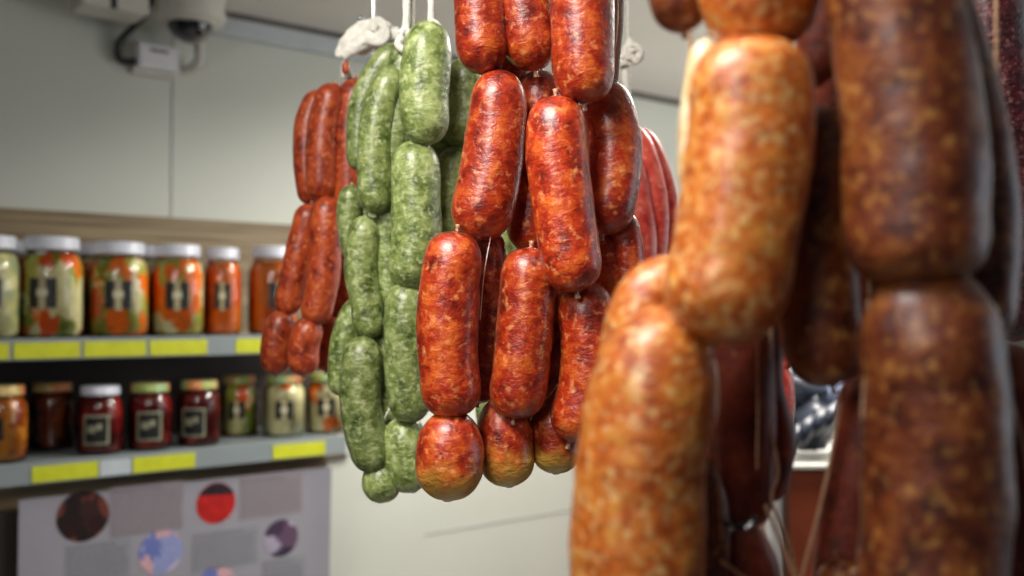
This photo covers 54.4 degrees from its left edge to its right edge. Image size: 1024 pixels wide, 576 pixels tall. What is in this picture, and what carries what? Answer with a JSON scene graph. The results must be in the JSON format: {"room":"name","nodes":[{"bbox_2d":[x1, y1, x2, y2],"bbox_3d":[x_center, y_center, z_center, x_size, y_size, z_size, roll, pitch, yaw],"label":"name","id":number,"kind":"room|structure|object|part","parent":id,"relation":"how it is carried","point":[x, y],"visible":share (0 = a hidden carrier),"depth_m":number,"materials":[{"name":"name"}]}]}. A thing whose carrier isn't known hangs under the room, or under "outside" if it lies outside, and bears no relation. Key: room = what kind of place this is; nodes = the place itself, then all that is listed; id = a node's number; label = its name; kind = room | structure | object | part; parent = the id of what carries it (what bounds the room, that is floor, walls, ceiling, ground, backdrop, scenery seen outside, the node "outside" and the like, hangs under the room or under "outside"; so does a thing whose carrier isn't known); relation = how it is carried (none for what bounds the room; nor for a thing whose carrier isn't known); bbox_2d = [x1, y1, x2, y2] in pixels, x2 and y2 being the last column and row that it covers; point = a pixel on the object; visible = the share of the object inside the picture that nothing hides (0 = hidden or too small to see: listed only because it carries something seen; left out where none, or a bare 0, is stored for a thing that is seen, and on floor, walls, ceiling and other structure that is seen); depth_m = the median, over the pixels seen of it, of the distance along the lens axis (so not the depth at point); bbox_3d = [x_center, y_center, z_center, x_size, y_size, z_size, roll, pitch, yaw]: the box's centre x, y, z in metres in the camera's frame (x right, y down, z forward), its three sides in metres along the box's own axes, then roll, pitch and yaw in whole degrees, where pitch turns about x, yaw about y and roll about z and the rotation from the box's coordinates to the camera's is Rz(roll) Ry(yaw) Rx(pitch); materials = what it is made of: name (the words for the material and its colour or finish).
{"room":"food shop","nodes":[
{"label":"food shop","id":0,"kind":"room"},
{"bbox_2d":[260,16,399,379],"bbox_3d":[-0.179,-0.085,0.957,0.105,0.344,0.121,1,-2,-38],"label":"bunch","id":1,"kind":"object","parent":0,"point":[311,280],"visible":0.73,"depth_m":0.94,"materials":[{"name":"food"}]},
{"bbox_2d":[225,0,796,99],"bbox_3d":[0.789,-0.624,0.984,7.600,0.100,3.500,1,-2,-39],"label":"ceiling","id":2,"kind":"structure","parent":0,"point":[661,71],"depth_m":2.06,"materials":[{"name":"paint"}]},
{"bbox_2d":[70,0,148,23],"bbox_3d":[-0.716,-0.521,1.775,0.115,0.068,0.081,1,-2,-39],"label":"emergency light","id":3,"kind":"object","parent":2,"relation":"attached to","point":[127,11],"visible":1,"depth_m":1.76,"materials":[{"name":"beige plastic"}]},
{"bbox_2d":[113,0,153,64],"bbox_3d":[-0.699,-0.499,1.869,0.087,0.162,0.036,0,-1,0],"label":"power cable","id":4,"kind":"object","parent":2,"relation":"hanging from","point":[117,46],"visible":0.77,"depth_m":1.86,"materials":[{"name":"plastic"}]},
{"bbox_2d":[153,0,227,73],"bbox_3d":[-0.608,-0.487,1.860,0.134,0.134,0.172,1,-2,-39],"label":"security camera","id":5,"kind":"object","parent":2,"relation":"attached to","point":[187,21],"visible":1,"depth_m":1.81,"materials":[{"name":"beige plastic"}]},
{"bbox_3d":[-0.025,-0.494,0.812,0.650,0.167,0.012,0,-1,0],"label":"rail","id":6,"kind":"object","parent":2,"relation":"hanging from","visible":0},
{"bbox_2d":[327,0,516,503],"bbox_3d":[-0.072,-0.121,0.820,0.167,0.587,0.122,0,-1,0],"label":"bunch","id":7,"kind":"object","parent":6,"relation":"hanging from","point":[409,104],"visible":0.76,"depth_m":0.78,"materials":[{"name":"food"}]},
{"bbox_2d":[783,358,794,420],"bbox_3d":[0.209,-0.139,0.814,0.036,0.551,0.050,0,-1,-15],"label":"bunch","id":8,"kind":"object","parent":6,"relation":"hanging from","point":[789,384],"visible":0.05,"depth_m":0.79,"materials":[{"name":"food"}]},
{"bbox_3d":[0.025,-0.498,0.672,0.650,0.167,0.012,0,-1,0],"label":"rail","id":9,"kind":"object","parent":2,"relation":"hanging from","visible":0},
{"bbox_2d":[415,0,643,501],"bbox_3d":[0.014,-0.139,0.670,0.133,0.557,0.118,-1,-2,23],"label":"bunch","id":10,"kind":"object","parent":9,"relation":"hanging from","point":[553,161],"visible":0.98,"depth_m":0.64,"materials":[{"name":"food"}]},
{"bbox_2d":[974,0,1023,341],"bbox_3d":[0.289,-0.192,0.575,0.097,0.456,0.046,1,-2,-38],"label":"bunch","id":11,"kind":"object","parent":9,"relation":"hanging from","point":[1010,12],"visible":0.3,"depth_m":0.54,"materials":[{"name":"food"}]},
{"bbox_3d":[-0.050,-0.491,0.962,0.700,0.167,0.012,0,-1,0],"label":"rail","id":12,"kind":"object","parent":2,"relation":"hanging from","visible":0},
{"bbox_2d":[358,0,374,20],"bbox_3d":[-0.139,-0.323,0.953,0.017,0.166,0.006,0,-1,8],"label":"hook","id":13,"kind":"object","parent":12,"relation":"hanging from","point":[360,17],"visible":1,"depth_m":0.95,"materials":[{"name":"white metal"}]},
{"bbox_2d":[620,0,677,260],"bbox_3d":[0.126,-0.204,0.934,0.035,0.416,0.075,-1,-2,44],"label":"bunch","id":14,"kind":"object","parent":12,"relation":"hanging from","point":[657,202],"visible":0.66,"depth_m":0.92,"materials":[{"name":"food"}]},
{"bbox_3d":[0.150,-0.505,0.372,0.700,0.167,0.012,0,-1,0],"label":"rail","id":15,"kind":"object","parent":2,"relation":"hanging from","visible":0},
{"bbox_2d":[568,0,820,575],"bbox_3d":[0.080,-0.126,0.405,0.093,0.596,0.142,0,-1,17],"label":"bunch","id":16,"kind":"object","parent":15,"relation":"hanging from","point":[686,447],"visible":0.99,"depth_m":0.34,"materials":[{"name":"orange food"}]},
{"bbox_2d":[776,0,1023,575],"bbox_3d":[0.148,-0.133,0.375,0.110,0.584,0.124,-1,-1,23],"label":"bunch","id":17,"kind":"object","parent":15,"relation":"hanging from","point":[903,295],"visible":0.93,"depth_m":0.32,"materials":[{"name":"food"}]},
{"bbox_2d":[0,0,1023,575],"bbox_3d":[-0.271,0.556,2.284,7.600,2.198,0.104,1,-2,-39],"label":"wall","id":18,"kind":"structure","parent":0,"point":[80,131],"depth_m":1.99,"materials":[{"name":"white paint"}]},
{"bbox_2d":[131,42,178,79],"bbox_3d":[-0.677,-0.434,1.897,0.086,0.060,0.036,1,-2,-39],"label":"junction box","id":19,"kind":"object","parent":18,"relation":"attached to","point":[152,60],"visible":1,"depth_m":1.89,"materials":[{"name":"white plastic"}]},
{"bbox_2d":[171,36,173,217],"bbox_3d":[-0.659,0.062,1.922,0.003,1.168,0.002,1,-2,-38],"label":"trim","id":20,"kind":"structure","parent":18,"relation":"attached to","point":[172,36],"depth_m":1.93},
{"bbox_2d":[211,17,452,61],"bbox_3d":[-0.285,-0.517,2.221,0.799,0.037,0.022,1,-2,-39],"label":"trim","id":21,"kind":"structure","parent":18,"relation":"attached to","point":[234,28],"depth_m":2.06,"materials":[{"name":"grey metal"}]},
{"bbox_2d":[153,3,680,105],"bbox_3d":[0.353,-0.527,2.730,6.100,0.009,0.025,1,-2,-39],"label":"trim","id":22,"kind":"structure","parent":18,"relation":"attached to","point":[228,14],"depth_m":2.10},
{"bbox_2d":[425,510,570,535],"bbox_3d":[1.266,0.593,3.446,3.747,0.004,0.002,1,-2,-39],"label":"trim","id":23,"kind":"structure","parent":18,"relation":"attached to","point":[566,510],"depth_m":2.41,"materials":[{"name":"white"}]},
{"bbox_3d":[0.789,1.673,0.929,7.600,0.100,3.500,1,-2,-39],"label":"floor","id":24,"kind":"structure","parent":0,"visible":0},
{"bbox_2d":[0,207,349,575],"bbox_3d":[-0.959,0.746,1.500,1.753,1.781,0.262,1,-2,-39],"label":"shelving unit","id":25,"kind":"object","parent":24,"relation":"on","point":[84,360],"visible":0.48,"depth_m":1.76,"materials":[{"name":"grey metal"}]},
{"bbox_2d":[0,235,21,338],"bbox_3d":[-0.819,-0.001,1.552,0.098,0.161,0.100,1,-2,-28],"label":"jar","id":26,"kind":"object","parent":25,"relation":"on","point":[10,266],"visible":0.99,"depth_m":1.54,"materials":[{"name":"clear glass"}]},
{"bbox_3d":[-0.819,-0.071,1.555,0.084,0.021,0.084,1,-2,-28],"label":"lid","id":27,"kind":"part","parent":26,"relation":"part of","materials":[{"name":"silver metal"}]},
{"bbox_2d":[0,384,27,463],"bbox_3d":[-0.796,0.211,1.553,0.074,0.119,0.076,0,-1,-5],"label":"jar","id":28,"kind":"object","parent":25,"relation":"on","point":[13,407],"visible":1,"depth_m":1.54,"materials":[{"name":"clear glass"}]},
{"bbox_3d":[-0.796,0.159,1.555,0.064,0.016,0.064,0,-1,-5],"label":"lid","id":29,"kind":"part","parent":28,"relation":"part of","materials":[{"name":"gold metal"}]},
{"bbox_2d":[0,241,45,260],"bbox_3d":[-0.831,0.003,1.691,0.084,0.161,0.084,1,-2,-26],"label":"jar","id":30,"kind":"object","parent":25,"relation":"on","point":[19,251],"visible":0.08,"depth_m":1.66,"materials":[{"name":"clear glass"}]},
{"bbox_2d":[18,236,83,337],"bbox_3d":[-0.745,0.000,1.611,0.098,0.163,0.100,0,-1,-9],"label":"jar","id":31,"kind":"object","parent":25,"relation":"on","point":[52,294],"visible":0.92,"depth_m":1.57,"materials":[{"name":"clear glass"}]},
{"bbox_3d":[-0.745,-0.071,1.614,0.084,0.021,0.084,0,-1,-9],"label":"lid","id":32,"kind":"part","parent":31,"relation":"part of","materials":[{"name":"silver metal"}]},
{"bbox_2d":[28,381,74,450],"bbox_3d":[-0.784,0.217,1.698,0.072,0.113,0.072,1,-2,-25],"label":"jar","id":33,"kind":"object","parent":25,"relation":"on","point":[52,404],"visible":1,"depth_m":1.67,"materials":[{"name":"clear glass"}]},
{"bbox_3d":[-0.784,0.168,1.699,0.062,0.015,0.062,1,-2,-25],"label":"lid","id":34,"kind":"part","parent":33,"relation":"part of","materials":[{"name":"gold metal"}]},
{"bbox_2d":[77,243,121,335],"bbox_3d":[-0.733,0.004,1.769,0.088,0.163,0.088,1,-1,-23],"label":"jar","id":35,"kind":"object","parent":25,"relation":"on","point":[85,251],"visible":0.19,"depth_m":1.73,"materials":[{"name":"clear glass"}]},
{"bbox_3d":[-0.733,-0.067,1.771,0.076,0.021,0.076,1,-1,-23],"label":"lid","id":36,"kind":"part","parent":35,"relation":"part of","materials":[{"name":"silver metal"}]},
{"bbox_2d":[76,384,123,454],"bbox_3d":[-0.680,0.217,1.645,0.072,0.111,0.074,0,-1,-14],"label":"jar","id":37,"kind":"object","parent":25,"relation":"on","point":[99,413],"visible":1,"depth_m":1.62,"materials":[{"name":"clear glass"}]},
{"bbox_2d":[85,417,106,442],"bbox_3d":[-0.673,0.230,1.611,0.034,0.041,0.004,0,-1,-13],"label":"label","id":38,"kind":"object","parent":37,"relation":"attached to","point":[95,427],"depth_m":1.61,"materials":[{"name":"black paper"}]},
{"bbox_3d":[-0.681,0.169,1.647,0.062,0.014,0.062,0,-1,-14],"label":"lid","id":39,"kind":"part","parent":37,"relation":"part of","materials":[{"name":"silver metal"}]},
{"bbox_2d":[86,241,148,336],"bbox_3d":[-0.663,0.003,1.677,0.098,0.159,0.100,1,-1,-22],"label":"jar","id":40,"kind":"object","parent":25,"relation":"on","point":[117,288],"visible":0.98,"depth_m":1.64,"materials":[{"name":"clear glass"}]},
{"bbox_3d":[-0.663,-0.066,1.679,0.084,0.021,0.084,1,-1,-22],"label":"lid","id":41,"kind":"part","parent":40,"relation":"part of","materials":[{"name":"silver metal"}]},
{"bbox_3d":[-0.938,0.090,1.370,1.603,0.034,0.005,1,-2,-39],"label":"price rail","id":42,"kind":"part","parent":25,"relation":"part of","materials":[{"name":"grey paint"}]},
{"bbox_3d":[-1.013,0.087,1.464,1.603,0.018,0.237,1,-2,-39],"label":"shelf","id":43,"kind":"part","parent":25,"relation":"part of","materials":[{"name":"grey metal"}]},
{"bbox_2d":[127,382,171,450],"bbox_3d":[-0.616,0.218,1.696,0.072,0.112,0.074,1,-1,-20],"label":"jar","id":44,"kind":"object","parent":25,"relation":"on","point":[149,416],"visible":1,"depth_m":1.67,"materials":[{"name":"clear glass"}]},
{"bbox_2d":[139,413,159,438],"bbox_3d":[-0.605,0.231,1.663,0.034,0.041,0.004,0,-1,-18],"label":"label","id":45,"kind":"object","parent":44,"relation":"attached to","point":[149,423],"depth_m":1.66,"materials":[{"name":"paper"}]},
{"bbox_3d":[-0.617,0.169,1.698,0.062,0.015,0.062,0,-1,-20],"label":"lid","id":46,"kind":"part","parent":44,"relation":"part of","materials":[{"name":"metal"}]},
{"bbox_2d":[132,245,173,335],"bbox_3d":[-0.658,0.005,1.829,0.088,0.163,0.088,0,-1,-20],"label":"jar","id":47,"kind":"object","parent":25,"relation":"on","point":[149,249],"visible":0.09,"depth_m":1.79,"materials":[{"name":"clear glass"}]},
{"bbox_3d":[-0.658,-0.066,1.830,0.076,0.021,0.076,0,-1,-20],"label":"lid","id":48,"kind":"part","parent":47,"relation":"part of","materials":[{"name":"silver metal"}]},
{"bbox_3d":[-1.032,0.185,1.597,1.743,0.171,0.004,1,-2,-39],"label":"dark panel","id":49,"kind":"part","parent":25,"relation":"part of","materials":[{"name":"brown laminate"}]},
{"bbox_3d":[-1.032,0.323,1.474,1.593,0.041,0.185,1,-2,-39],"label":"panel","id":50,"kind":"part","parent":25,"relation":"part of","materials":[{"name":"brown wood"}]},
{"bbox_3d":[-1.013,0.277,1.460,1.603,0.018,0.237,1,-2,-39],"label":"shelf","id":51,"kind":"part","parent":25,"relation":"part of","materials":[{"name":"grey metal"}]},
{"bbox_3d":[-0.938,0.281,1.365,1.603,0.034,0.005,1,-2,-39],"label":"price rail","id":52,"kind":"part","parent":25,"relation":"part of","materials":[{"name":"grey metal"}]},
{"bbox_2d":[18,467,331,575],"bbox_3d":[-0.546,0.537,1.684,0.531,0.424,0.013,1,-2,-39],"label":"poster","id":53,"kind":"object","parent":25,"relation":"hanging from","point":[275,523],"visible":1,"depth_m":1.69,"materials":[{"name":"paper"}]},
{"bbox_2d":[56,490,108,541],"bbox_3d":[-0.683,0.363,1.585,0.081,0.081,0.001,1,-2,-38],"label":"photo","id":54,"kind":"object","parent":53,"relation":"on","point":[82,516],"depth_m":1.58},
{"bbox_2d":[139,530,182,574],"bbox_3d":[-0.585,0.440,1.661,0.074,0.074,0.001,1,-2,-38],"label":"photo","id":55,"kind":"object","parent":53,"relation":"attached to","point":[160,552],"depth_m":1.66},
{"bbox_2d":[196,483,235,523],"bbox_3d":[-0.511,0.372,1.722,0.070,0.070,0.001,1,-2,-39],"label":"photo","id":56,"kind":"object","parent":53,"relation":"on","point":[215,502],"depth_m":1.72},
{"bbox_2d":[201,566,233,575],"bbox_3d":[-0.511,0.513,1.719,0.067,0.067,0.001,1,-2,-38],"label":"photo","id":57,"kind":"object","parent":53,"relation":"attached to","point":[221,571],"depth_m":1.72},
{"bbox_2d":[264,519,297,556],"bbox_3d":[-0.416,0.451,1.796,0.067,0.067,0.001,1,-2,-38],"label":"photo","id":58,"kind":"object","parent":53,"relation":"on","point":[281,537],"depth_m":1.80},
{"bbox_3d":[-1.035,0.102,1.610,1.753,0.489,0.018,1,-2,-39],"label":"panel","id":59,"kind":"part","parent":25,"relation":"part of","materials":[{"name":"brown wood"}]},
{"bbox_2d":[150,244,203,335],"bbox_3d":[-0.585,0.005,1.740,0.090,0.159,0.092,0,-1,-19],"label":"jar","id":60,"kind":"object","parent":25,"relation":"on","point":[176,286],"visible":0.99,"depth_m":1.71,"materials":[{"name":"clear glass"}]},
{"bbox_3d":[-0.585,-0.065,1.742,0.077,0.021,0.077,0,-1,-19],"label":"lid","id":61,"kind":"part","parent":60,"relation":"part of","materials":[{"name":"silver metal"}]},
{"bbox_2d":[177,379,219,446],"bbox_3d":[-0.550,0.218,1.749,0.072,0.113,0.074,0,-1,-3],"label":"jar","id":62,"kind":"object","parent":25,"relation":"on","point":[198,421],"visible":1,"depth_m":1.72,"materials":[{"name":"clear glass"}]},
{"bbox_2d":[184,410,203,434],"bbox_3d":[-0.549,0.232,1.715,0.034,0.042,0.005,0,-1,-3],"label":"label","id":63,"kind":"object","parent":62,"relation":"attached to","point":[197,428],"depth_m":1.71,"materials":[{"name":"paper"}]},
{"bbox_3d":[-0.550,0.169,1.751,0.062,0.015,0.062,0,-1,-3],"label":"lid","id":64,"kind":"part","parent":62,"relation":"part of","materials":[{"name":"metal"}]},
{"bbox_2d":[203,247,241,335],"bbox_3d":[-0.530,0.007,1.821,0.068,0.159,0.070,0,-1,-16],"label":"jar","id":65,"kind":"object","parent":25,"relation":"on","point":[222,280],"visible":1,"depth_m":1.80,"materials":[{"name":"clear glass"}]},
{"bbox_3d":[-0.530,-0.062,1.824,0.058,0.021,0.058,0,-1,-16],"label":"lid","id":66,"kind":"part","parent":65,"relation":"part of","materials":[{"name":"silver metal"}]},
{"bbox_2d":[220,375,257,436],"bbox_3d":[-0.515,0.222,1.879,0.070,0.113,0.072,0,-1,-7],"label":"jar","id":67,"kind":"object","parent":25,"relation":"on","point":[239,394],"visible":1,"depth_m":1.85,"materials":[{"name":"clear glass"}]},
{"bbox_3d":[-0.515,0.173,1.881,0.060,0.015,0.060,0,-1,-7],"label":"lid","id":68,"kind":"part","parent":67,"relation":"part of","materials":[{"name":"metal"}]},
{"bbox_2d":[248,246,297,334],"bbox_3d":[-0.449,0.005,1.873,0.092,0.165,0.094,1,-2,-27],"label":"jar","id":69,"kind":"object","parent":25,"relation":"on","point":[263,276],"visible":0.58,"depth_m":1.84,"materials":[{"name":"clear glass"}]},
{"bbox_3d":[-0.449,-0.067,1.876,0.079,0.022,0.079,1,-2,-27],"label":"lid","id":70,"kind":"part","parent":69,"relation":"part of","materials":[{"name":"silver metal"}]},
{"bbox_2d":[263,374,304,437],"bbox_3d":[-0.429,0.221,1.877,0.078,0.115,0.080,0,-1,-13],"label":"jar","id":71,"kind":"object","parent":25,"relation":"on","point":[284,396],"visible":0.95,"depth_m":1.85,"materials":[{"name":"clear glass"}]},
{"bbox_3d":[-0.430,0.171,1.879,0.067,0.015,0.067,0,-1,-13],"label":"lid","id":72,"kind":"part","parent":71,"relation":"part of","materials":[{"name":"metal"}]},
{"bbox_2d":[306,372,342,433],"bbox_3d":[-0.361,0.222,1.932,0.076,0.115,0.078,0,-1,-11],"label":"jar","id":73,"kind":"object","parent":25,"relation":"on","point":[323,414],"visible":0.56,"depth_m":1.90,"materials":[{"name":"clear glass"}]},
{"bbox_3d":[-0.361,0.172,1.934,0.065,0.015,0.065,0,-1,-11],"label":"lid","id":74,"kind":"part","parent":73,"relation":"part of","materials":[{"name":"metal"}]},
{"bbox_2d":[765,499,781,573],"bbox_3d":[0.402,0.538,1.528,0.016,2.198,0.040,0,-1,0],"label":"trim","id":75,"kind":"structure","parent":24,"relation":"on","point":[769,531],"depth_m":1.51,"materials":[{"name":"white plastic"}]},
{"bbox_2d":[760,445,830,575],"bbox_3d":[0.991,0.962,2.012,1.159,1.373,1.130,0,-1,0],"label":"counter","id":76,"kind":"object","parent":24,"relation":"on","point":[800,504],"depth_m":1.49,"materials":[{"name":"red wood"}]},
{"bbox_2d":[793,445,830,469],"bbox_3d":[0.991,0.281,2.039,1.159,0.008,1.110,0,-1,0],"label":"countertop","id":77,"kind":"structure","parent":76,"relation":"on","point":[804,460],"depth_m":1.54,"materials":[{"name":"beige plastic"}]},
{"bbox_2d":[791,372,841,451],"bbox_3d":[0.482,0.191,1.571,0.160,0.140,0.136,0,-1,0],"label":"plastic bundle","id":78,"kind":"object","parent":76,"relation":"on","point":[815,409],"visible":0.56,"depth_m":1.53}
]}

